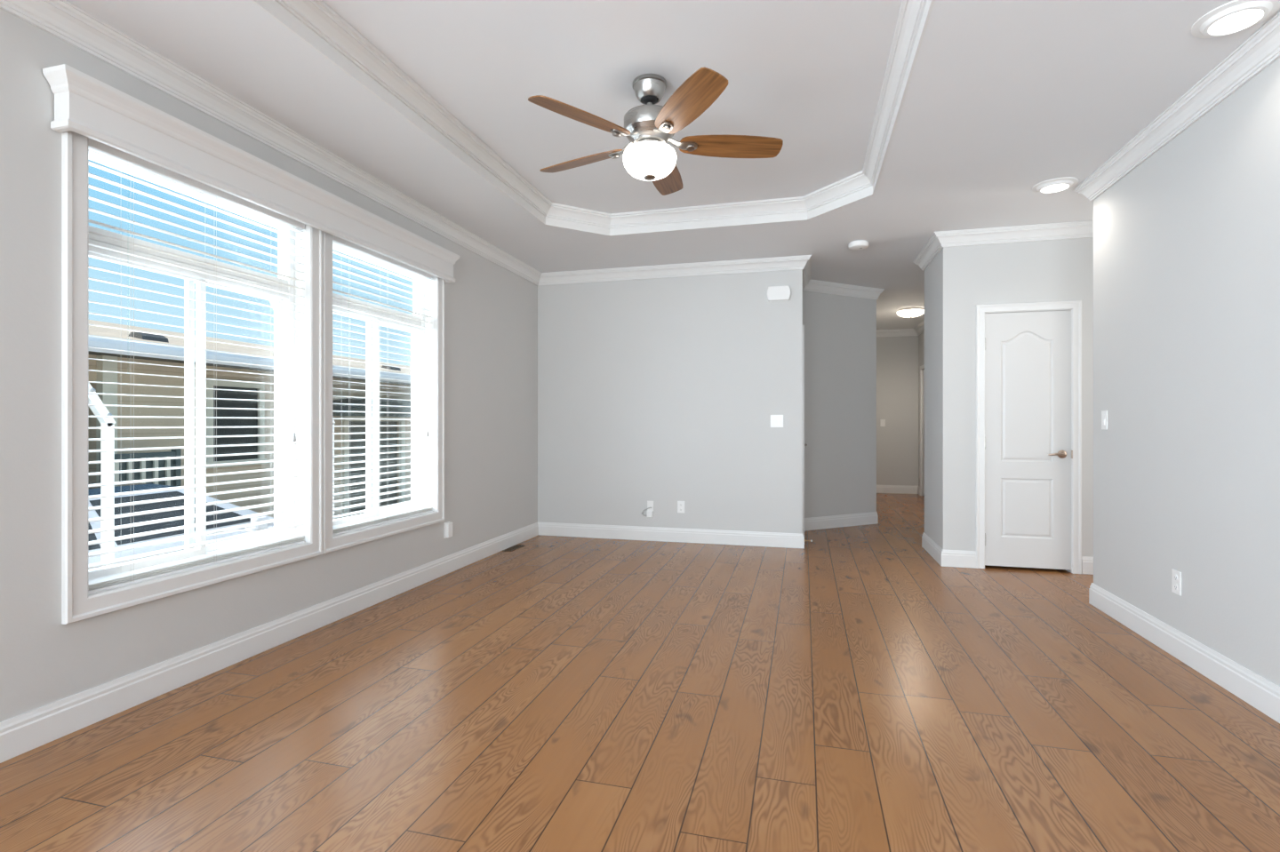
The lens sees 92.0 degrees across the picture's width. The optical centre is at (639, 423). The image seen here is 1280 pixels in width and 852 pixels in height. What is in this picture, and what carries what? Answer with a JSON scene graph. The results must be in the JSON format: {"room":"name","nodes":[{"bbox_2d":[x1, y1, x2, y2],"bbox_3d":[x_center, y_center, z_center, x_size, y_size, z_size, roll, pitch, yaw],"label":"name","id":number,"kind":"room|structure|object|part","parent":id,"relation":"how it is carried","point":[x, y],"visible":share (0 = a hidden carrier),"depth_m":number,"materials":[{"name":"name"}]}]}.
{"room":"empty living room","nodes":[
{"label":"empty living room","id":0,"kind":"room"},
{"bbox_2d":[0,8,537,722],"bbox_3d":[-2.350,-0.185,1.869,0.180,2.690,9.770,0,0,15],"label":"wall","id":1,"kind":"structure","parent":0,"point":[491,311],"depth_m":2.44,"materials":[{"name":"grey paint"}]},
{"bbox_2d":[61,130,322,624],"bbox_3d":[-2.053,-0.227,2.920,0.196,1.946,1.264,0,0,15],"label":"window","id":2,"kind":"structure","parent":1,"relation":"in","point":[77,604],"depth_m":2.91,"materials":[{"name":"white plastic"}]},
{"bbox_3d":[-2.160,-0.038,2.699,0.026,1.330,0.542,0,0,15],"label":"sash","id":3,"kind":"part","parent":2,"relation":"part of","materials":[{"name":"white plastic"}]},
{"bbox_2d":[88,137,304,594],"bbox_3d":[-2.022,-0.224,2.912,0.072,1.800,1.097,0,0,15],"label":"window blind","id":4,"kind":"object","parent":2,"relation":"attached to","point":[99,149],"visible":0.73,"depth_m":2.79,"materials":[{"name":"white plastic"}]},
{"bbox_3d":[-2.123,-0.205,2.559,0.055,1.730,0.012,0,0,15],"label":"ladder cord","id":5,"kind":"part","parent":4,"relation":"part of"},
{"bbox_3d":[-2.030,0.664,2.914,0.052,0.022,1.097,0,0,15],"label":"rail","id":6,"kind":"part","parent":4,"relation":"part of","materials":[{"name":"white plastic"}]},
{"bbox_3d":[-2.028,-0.205,2.919,0.055,1.730,0.012,0,0,15],"label":"ladder cord","id":7,"kind":"part","parent":4,"relation":"part of","materials":[{"name":"white fabric"}]},
{"bbox_3d":[-1.878,-0.505,3.353,0.003,1.130,0.003,0,0,15],"label":"lift cord","id":8,"kind":"part","parent":4,"relation":"part of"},
{"bbox_3d":[-2.068,-0.038,3.174,0.026,1.330,0.542,0,0,15],"label":"sash","id":9,"kind":"part","parent":2,"relation":"part of","materials":[{"name":"white plastic"}]},
{"bbox_2d":[42,64,459,282],"bbox_3d":[-1.768,-1.176,3.481,0.113,0.208,2.617,0,0,15],"label":"window valance","id":10,"kind":"object","parent":1,"relation":"attached to","point":[84,105],"visible":1,"depth_m":2.80,"materials":[{"name":"white paint"}]},
{"bbox_2d":[0,522,538,763],"bbox_3d":[-2.255,1.093,1.844,0.016,0.133,9.410,0,0,15],"label":"baseboard","id":11,"kind":"structure","parent":1,"relation":"attached to","point":[23,733],"depth_m":2.82,"materials":[{"name":"white paint"}]},
{"bbox_2d":[0,0,542,285],"bbox_3d":[-2.223,-1.476,1.835,0.082,0.107,9.410,0,0,15],"label":"trim","id":12,"kind":"structure","parent":1,"relation":"attached to","point":[62,20],"depth_m":2.88,"materials":[{"name":"white paint"}]},
{"bbox_2d":[322,231,444,554],"bbox_3d":[-1.733,-0.227,4.129,0.196,1.946,1.224,0,0,15],"label":"window","id":13,"kind":"structure","parent":1,"relation":"in","point":[331,543],"depth_m":4.26,"materials":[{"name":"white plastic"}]},
{"bbox_3d":[-1.838,-0.038,3.917,0.026,1.330,0.522,0,0,15],"label":"sash","id":14,"kind":"part","parent":13,"relation":"part of","materials":[{"name":"white plastic"}]},
{"bbox_2d":[332,235,432,535],"bbox_3d":[-1.702,-0.224,4.120,0.072,1.800,1.057,0,0,15],"label":"window blind","id":15,"kind":"object","parent":13,"relation":"attached to","point":[337,242],"visible":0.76,"depth_m":4.03,"materials":[{"name":"white plastic"}]},
{"bbox_3d":[-1.800,-0.205,3.780,0.055,1.730,0.012,0,0,15],"label":"ladder cord","id":16,"kind":"part","parent":15,"relation":"part of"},
{"bbox_3d":[-1.710,0.664,4.122,0.052,0.022,1.057,0,0,15],"label":"rail","id":17,"kind":"part","parent":15,"relation":"part of","materials":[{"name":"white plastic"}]},
{"bbox_3d":[-1.750,-0.038,4.372,0.026,1.330,0.522,0,0,15],"label":"sash","id":18,"kind":"part","parent":13,"relation":"part of","materials":[{"name":"white plastic"}]},
{"bbox_2d":[444,521,452,538],"bbox_3d":[-1.474,0.825,4.758,0.034,0.120,0.072,0,0,15],"label":"electrical outlet","id":19,"kind":"object","parent":1,"relation":"attached to","point":[448,526],"visible":1,"depth_m":4.73,"materials":[{"name":"white plastic"}]},
{"bbox_2d":[0,493,1279,851],"bbox_3d":[1.774,1.220,3.358,7.390,0.120,14.700,0,0,15],"label":"floor","id":20,"kind":"structure","parent":0,"point":[851,690],"depth_m":2.38,"materials":[{"name":"brown wood"}]},
{"bbox_2d":[502,544,524,551],"bbox_3d":[-1.167,1.157,5.714,0.090,0.005,0.280,0,0,15],"label":"floor vent","id":21,"kind":"object","parent":20,"relation":"in","point":[516,547],"visible":1,"depth_m":5.71,"materials":[{"name":"brown metal"}]},
{"bbox_2d":[537,269,802,534],"bbox_3d":[0.176,-0.185,6.134,2.780,2.690,0.130,0,0,15],"label":"wall","id":22,"kind":"structure","parent":0,"point":[665,392],"depth_m":6.03,"materials":[{"name":"grey paint"}]},
{"bbox_2d":[641,501,653,517],"bbox_3d":[0.075,0.848,6.073,0.111,0.160,0.039,0,0,15],"label":"cable wall plate","id":23,"kind":"object","parent":22,"relation":"attached to","point":[650,504],"visible":1,"depth_m":6.07,"materials":[{"name":"white plastic"}]},
{"bbox_3d":[0.102,0.819,6.083,0.064,0.102,0.007,0,0,15],"label":"plate","id":24,"kind":"part","parent":23,"relation":"part of","materials":[{"name":"white plastic"}]},
{"bbox_2d":[537,522,804,548],"bbox_3d":[0.228,1.093,6.045,2.666,0.133,0.016,0,0,15],"label":"baseboard","id":25,"kind":"structure","parent":22,"relation":"attached to","point":[755,539],"depth_m":6.01,"materials":[{"name":"white paint"}]},
{"bbox_2d":[538,255,811,285],"bbox_3d":[0.251,-1.476,6.005,2.732,0.107,0.082,0,0,15],"label":"trim","id":26,"kind":"structure","parent":22,"relation":"attached to","point":[790,262],"depth_m":5.97,"materials":[{"name":"white paint"}]},
{"bbox_2d":[677,501,684,513],"bbox_3d":[0.399,0.818,6.003,0.072,0.116,0.008,0,0,15],"label":"wall outlet","id":27,"kind":"object","parent":22,"relation":"attached to","point":[680,504],"visible":1,"depth_m":6.00,"materials":[{"name":"white plastic"}]},
{"bbox_2d":[770,415,783,427],"bbox_3d":[1.278,-0.017,5.769,0.116,0.116,0.011,0,0,15],"label":"light switch","id":28,"kind":"object","parent":22,"relation":"attached to","point":[776,420],"visible":1,"depth_m":5.77,"materials":[{"name":"white plastic"}]},
{"bbox_2d":[767,285,790,302],"bbox_3d":[1.291,-1.206,5.750,0.216,0.138,0.042,0,0,15],"label":"door chime","id":29,"kind":"object","parent":22,"relation":"attached to","point":[774,293],"visible":1,"depth_m":5.73,"materials":[{"name":"white plastic"}]},
{"bbox_2d":[66,0,1279,329],"bbox_3d":[1.774,-1.650,3.358,7.390,0.240,14.700,0,0,15],"label":"ceiling","id":30,"kind":"structure","parent":0,"point":[1004,99],"depth_m":3.02,"materials":[{"name":"white paint"}]},
{"bbox_2d":[250,0,935,236],"bbox_3d":[0.047,-1.607,3.060,2.393,0.155,3.708,0,0,15],"label":"trim","id":31,"kind":"structure","parent":30,"relation":"attached to","point":[316,23],"depth_m":3.46,"materials":[{"name":"white paint"}]},
{"bbox_2d":[528,67,783,195],"bbox_3d":[0.055,-1.445,3.106,1.284,0.478,1.241,0,0,15],"label":"ceiling fan","id":32,"kind":"object","parent":30,"relation":"hanging from","point":[649,126],"visible":1,"depth_m":2.98,"materials":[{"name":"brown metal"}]},
{"bbox_3d":[-0.261,-1.385,2.792,0.517,0.047,0.156,0,0,-41],"label":"blade","id":33,"kind":"part","parent":32,"relation":"part of","materials":[{"name":"brown wood"}]},
{"bbox_3d":[-0.302,-1.385,3.271,0.517,0.047,0.156,0,0,31],"label":"blade","id":34,"kind":"part","parent":32,"relation":"part of","materials":[{"name":"brown wood"}]},
{"bbox_3d":[0.048,-1.283,3.060,0.266,0.130,0.266,0,0,15],"label":"lamp shade","id":35,"kind":"part","parent":32,"relation":"part of","materials":[{"name":"white glass"}]},
{"bbox_3d":[0.141,-1.385,3.458,0.156,0.047,0.517,0,0,13],"label":"blade","id":36,"kind":"part","parent":32,"relation":"part of","materials":[{"name":"brown wood"}]},
{"bbox_3d":[0.206,-1.385,2.683,0.156,0.047,0.517,0,0,-23],"label":"blade","id":37,"kind":"part","parent":32,"relation":"part of","materials":[{"name":"brown wood"}]},
{"bbox_3d":[0.455,-1.385,3.094,0.517,0.047,0.156,0,0,-5],"label":"blade","id":38,"kind":"part","parent":32,"relation":"part of","materials":[{"name":"brown wood"}]},
{"bbox_2d":[848,240,868,250],"bbox_3d":[1.853,-1.503,5.240,0.166,0.054,0.166,0,0,15],"label":"smoke detector","id":39,"kind":"object","parent":30,"relation":"attached to","point":[855,245],"visible":1,"depth_m":5.19,"materials":[{"name":"white plastic"}]},
{"bbox_2d":[896,307,924,318],"bbox_3d":[3.657,-1.474,8.342,0.356,0.112,0.356,0,0,15],"label":"flush ceiling light","id":40,"kind":"object","parent":30,"relation":"attached to","point":[909,312],"visible":0.98,"depth_m":8.22,"materials":[{"name":"white glass"}]},
{"bbox_3d":[3.657,-1.517,8.342,0.336,0.026,0.336,0,0,15],"label":"plate","id":41,"kind":"part","parent":40,"relation":"part of","materials":[{"name":"silver metal"}]},
{"bbox_2d":[1031,176,1078,193],"bbox_3d":[2.665,-1.517,3.970,0.252,0.026,0.252,0,0,15],"label":"recessed light","id":42,"kind":"object","parent":30,"relation":"in","point":[1060,184],"visible":1,"depth_m":3.93,"materials":[{"name":"white plastic"}]},
{"bbox_2d":[1190,0,1279,38],"bbox_3d":[2.240,-1.517,2.324,0.252,0.026,0.252,0,0,15],"label":"recessed light","id":43,"kind":"object","parent":30,"relation":"in","point":[1235,16],"visible":1,"depth_m":2.30,"materials":[{"name":"white plastic"}]},
{"bbox_2d":[802,290,876,518],"bbox_3d":[2.180,-0.185,6.925,1.147,2.690,0.130,0,0,-26],"label":"wall","id":44,"kind":"structure","parent":0,"point":[840,332],"depth_m":6.88,"materials":[{"name":"grey paint"}]},
{"bbox_2d":[804,512,878,530],"bbox_3d":[2.242,1.093,6.874,1.095,0.133,0.016,0,0,-26],"label":"baseboard","id":45,"kind":"structure","parent":44,"relation":"attached to","point":[812,524],"depth_m":6.86,"materials":[{"name":"white paint"}]},
{"bbox_2d":[803,280,883,299],"bbox_3d":[2.270,-1.476,6.851,1.125,0.107,0.082,0,0,-26],"label":"trim","id":46,"kind":"structure","parent":44,"relation":"attached to","point":[813,285],"depth_m":6.84,"materials":[{"name":"white paint"}]},
{"bbox_2d":[876,336,918,486],"bbox_3d":[4.073,-0.185,10.264,1.260,2.690,0.130,0,0,15],"label":"wall","id":47,"kind":"structure","parent":0,"point":[897,357],"depth_m":10.15,"materials":[{"name":"grey paint"}]},
{"bbox_2d":[880,419,885,426],"bbox_3d":[4.011,0.000,10.208,0.072,0.116,0.011,0,0,15],"label":"light switch","id":48,"kind":"object","parent":47,"relation":"attached to","point":[882,421],"visible":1,"depth_m":10.21,"materials":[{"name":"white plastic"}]},
{"bbox_2d":[876,328,917,336],"bbox_3d":[4.046,-1.476,10.162,1.000,0.107,0.082,0,0,15],"label":"trim","id":49,"kind":"structure","parent":47,"relation":"attached to","point":[900,332],"depth_m":10.12,"materials":[{"name":"white paint"}]},
{"bbox_2d":[876,485,918,494],"bbox_3d":[4.054,1.093,10.194,1.000,0.133,0.016,0,0,15],"label":"baseboard","id":50,"kind":"structure","parent":47,"relation":"attached to","point":[880,489],"depth_m":10.14,"materials":[{"name":"white paint"}]},
{"bbox_2d":[918,331,924,495],"bbox_3d":[4.009,-0.185,7.814,0.130,2.690,4.900,0,0,15],"label":"wall","id":51,"kind":"structure","parent":0,"point":[921,338],"depth_m":9.97,"materials":[{"name":"grey paint"}]},
{"bbox_2d":[913,320,924,335],"bbox_3d":[3.906,-1.476,7.841,0.082,0.107,4.640,0,0,15],"label":"trim","id":52,"kind":"structure","parent":51,"relation":"attached to","point":[919,329],"depth_m":9.67,"materials":[{"name":"white paint"}]},
{"bbox_2d":[920,364,924,495],"bbox_3d":[4.372,0.128,9.381,0.069,2.063,0.973,0,0,15],"label":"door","id":53,"kind":"structure","parent":51,"relation":"in","point":[922,367],"depth_m":9.76,"materials":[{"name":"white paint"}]},
{"bbox_2d":[924,248,943,549],"bbox_3d":[2.616,-0.185,5.369,0.130,2.690,0.800,0,0,15],"label":"wall","id":54,"kind":"structure","parent":0,"point":[933,273],"depth_m":5.35,"materials":[{"name":"grey paint"}]},
{"bbox_2d":[912,232,943,271],"bbox_3d":[2.514,-1.476,5.396,0.082,0.107,0.964,0,0,15],"label":"trim","id":55,"kind":"structure","parent":54,"relation":"attached to","point":[932,247],"depth_m":5.34,"materials":[{"name":"white paint"}]},
{"bbox_2d":[921,532,943,566],"bbox_3d":[2.546,1.093,5.388,0.016,0.133,0.832,0,0,15],"label":"baseboard","id":56,"kind":"structure","parent":54,"relation":"attached to","point":[929,545],"depth_m":5.34,"materials":[{"name":"white paint"}]},
{"bbox_2d":[943,237,1093,557],"bbox_3d":[4.130,-0.185,4.622,3.440,2.690,0.130,0,0,15],"label":"wall","id":57,"kind":"structure","parent":0,"point":[1062,269],"depth_m":4.93,"materials":[{"name":"grey paint"}]},
{"bbox_2d":[934,220,1093,247],"bbox_3d":[4.001,-1.476,4.546,3.392,0.107,0.082,0,0,15],"label":"trim","id":58,"kind":"structure","parent":57,"relation":"attached to","point":[1076,229],"depth_m":4.82,"materials":[{"name":"white paint"}]},
{"bbox_2d":[941,550,1093,575],"bbox_3d":[4.041,1.093,4.570,3.326,0.133,0.016,0,0,15],"label":"baseboard","id":59,"kind":"structure","parent":57,"relation":"attached to","point":[949,558],"depth_m":4.95,"materials":[{"name":"white paint"}]},
{"bbox_2d":[976,300,1081,574],"bbox_3d":[3.046,0.108,4.872,0.734,2.101,0.171,0,0,15],"label":"door","id":60,"kind":"structure","parent":57,"relation":"in","point":[1028,356],"depth_m":4.85,"materials":[{"name":"white paint"}]},
{"bbox_3d":[3.225,0.242,4.768,0.141,0.064,0.062,0,0,15],"label":"handle","id":61,"kind":"part","parent":60,"relation":"part of","materials":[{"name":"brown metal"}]},
{"bbox_2d":[1093,57,1279,687],"bbox_3d":[1.912,-0.185,-0.025,0.130,2.690,8.190,0,0,15],"label":"wall","id":62,"kind":"structure","parent":0,"point":[1187,243],"depth_m":2.92,"materials":[{"name":"grey paint"}]},
{"bbox_2d":[1101,410,1107,430],"bbox_3d":[2.850,-0.017,3.795,0.011,0.116,0.072,0,0,15],"label":"light switch","id":63,"kind":"object","parent":62,"relation":"attached to","point":[1104,413],"visible":1,"depth_m":3.79,"materials":[{"name":"white plastic"}]},
{"bbox_2d":[1072,11,1279,201],"bbox_3d":[1.837,-1.476,0.104,0.082,0.107,8.142,0,0,15],"label":"trim","id":64,"kind":"structure","parent":62,"relation":"attached to","point":[1261,49],"depth_m":2.86,"materials":[{"name":"white paint"}]},
{"bbox_2d":[1171,568,1181,596],"bbox_3d":[2.658,0.790,3.062,0.008,0.116,0.072,0,0,15],"label":"wall outlet","id":65,"kind":"object","parent":62,"relation":"attached to","point":[1176,576],"visible":1,"depth_m":3.06,"materials":[{"name":"white plastic"}]},
{"bbox_2d":[1173,584,1177,591],"bbox_3d":[2.656,0.814,3.062,0.003,0.033,0.033,0,0,15],"label":"receptacle","id":66,"kind":"object","parent":65,"relation":"attached to","point":[1175,586],"depth_m":3.06,"materials":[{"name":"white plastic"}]},
{"bbox_2d":[1088,583,1279,723],"bbox_3d":[1.860,1.093,0.064,0.016,0.133,8.076,0,0,15],"label":"baseboard","id":67,"kind":"structure","parent":62,"relation":"attached to","point":[1254,690],"depth_m":2.89,"materials":[{"name":"white paint"}]},
{"bbox_3d":[1.570,-0.185,6.222,0.130,2.690,1.014,0,0,15],"label":"wall","id":68,"kind":"structure","parent":0,"visible":0},
{"bbox_2d":[802,325,807,535],"bbox_3d":[1.640,0.113,6.233,0.090,2.093,0.728,0,0,15],"label":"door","id":69,"kind":"structure","parent":68,"relation":"in","point":[804,444],"depth_m":5.88,"materials":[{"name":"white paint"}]},
{"bbox_3d":[1.649,0.113,6.230,0.019,2.093,0.728,0,0,15],"label":"casing","id":70,"kind":"part","parent":69,"relation":"part of","materials":[{"name":"white paint"}]},
{"bbox_2d":[802,256,811,290],"bbox_3d":[1.654,-1.476,6.127,0.082,0.107,1.037,0,0,15],"label":"trim","id":71,"kind":"structure","parent":68,"relation":"attached to","point":[806,271],"depth_m":6.08,"materials":[{"name":"white paint"}]},
{"label":"outside","id":72,"kind":"structure","parent":0,"visible":0},
{"bbox_3d":[-27.843,2.040,17.717,57.100,0.200,100.000,0,0,15],"label":"ground","id":73,"kind":"structure","parent":72,"visible":0},
{"bbox_2d":[88,383,115,567],"bbox_3d":[-3.155,0.464,3.284,0.065,2.952,0.670,0,0,15],"label":"post","id":74,"kind":"object","parent":73,"relation":"on","point":[93,399],"visible":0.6,"depth_m":3.56,"materials":[{"name":"white metal"}]},
{"bbox_3d":[-3.164,-0.494,3.287,0.046,1.036,0.670,0,0,15],"label":"angled arm","id":75,"kind":"part","parent":74,"relation":"part of","materials":[{"name":"white metal"}]},
{"bbox_2d":[88,481,273,570],"bbox_3d":[-4.689,1.232,5.302,1.900,1.417,4.510,0,0,15],"label":"parked car","id":76,"kind":"object","parent":73,"relation":"on","point":[122,488],"visible":0.11,"depth_m":5.15,"materials":[{"name":"white paint"}]},
{"bbox_2d":[245,516,267,532],"bbox_3d":[-3.647,0.960,5.859,0.170,0.140,0.140,0,0,15],"label":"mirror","id":77,"kind":"object","parent":76,"relation":"attached to","point":[252,529],"depth_m":5.82,"materials":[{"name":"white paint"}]},
{"bbox_2d":[88,320,410,519],"bbox_3d":[-8.479,0.170,9.486,6.750,3.540,31.200,0,0,15],"label":"house","id":78,"kind":"structure","parent":73,"relation":"on","point":[93,331],"depth_m":8.82,"materials":[{"name":"beige"}]},
{"bbox_3d":[-6.293,0.575,7.294,0.100,2.730,0.160,0,0,15],"label":"porch post","id":79,"kind":"part","parent":78,"relation":"part of","materials":[{"name":"white wood"}]},
{"bbox_3d":[-5.971,1.120,7.415,0.080,1.640,0.880,0,0,15],"label":"porch railing","id":80,"kind":"part","parent":78,"relation":"part of","materials":[{"name":"grey paint"}]},
{"bbox_2d":[128,332,168,343],"bbox_3d":[-6.156,-1.067,7.733,0.260,0.095,0.320,0,0,15],"label":"roof vent","id":81,"kind":"object","parent":78,"relation":"attached to","point":[137,335],"depth_m":7.65,"materials":[{"name":"black metal"}]},
{"bbox_3d":[-5.094,0.907,11.900,0.060,2.065,1.740,0,0,15],"label":"entry trim","id":82,"kind":"part","parent":78,"relation":"part of","materials":[{"name":"white wood"}]},
{"bbox_2d":[381,365,400,371],"bbox_3d":[-5.140,-1.127,12.740,0.260,0.095,0.320,0,0,15],"label":"roof vent","id":83,"kind":"object","parent":78,"relation":"attached to","point":[383,366],"depth_m":12.60,"materials":[{"name":"black metal"}]},
{"bbox_2d":[269,300,335,519],"bbox_3d":[-2.709,0.464,4.969,0.065,2.952,0.670,0,0,15],"label":"post","id":84,"kind":"object","parent":73,"relation":"on","point":[270,301],"visible":0.14,"depth_m":5.26,"materials":[{"name":"white metal"}]},
{"bbox_3d":[-2.718,-0.494,4.972,0.046,1.036,0.670,0,0,15],"label":"angled arm","id":85,"kind":"part","parent":84,"relation":"part of","materials":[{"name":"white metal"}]}
]}

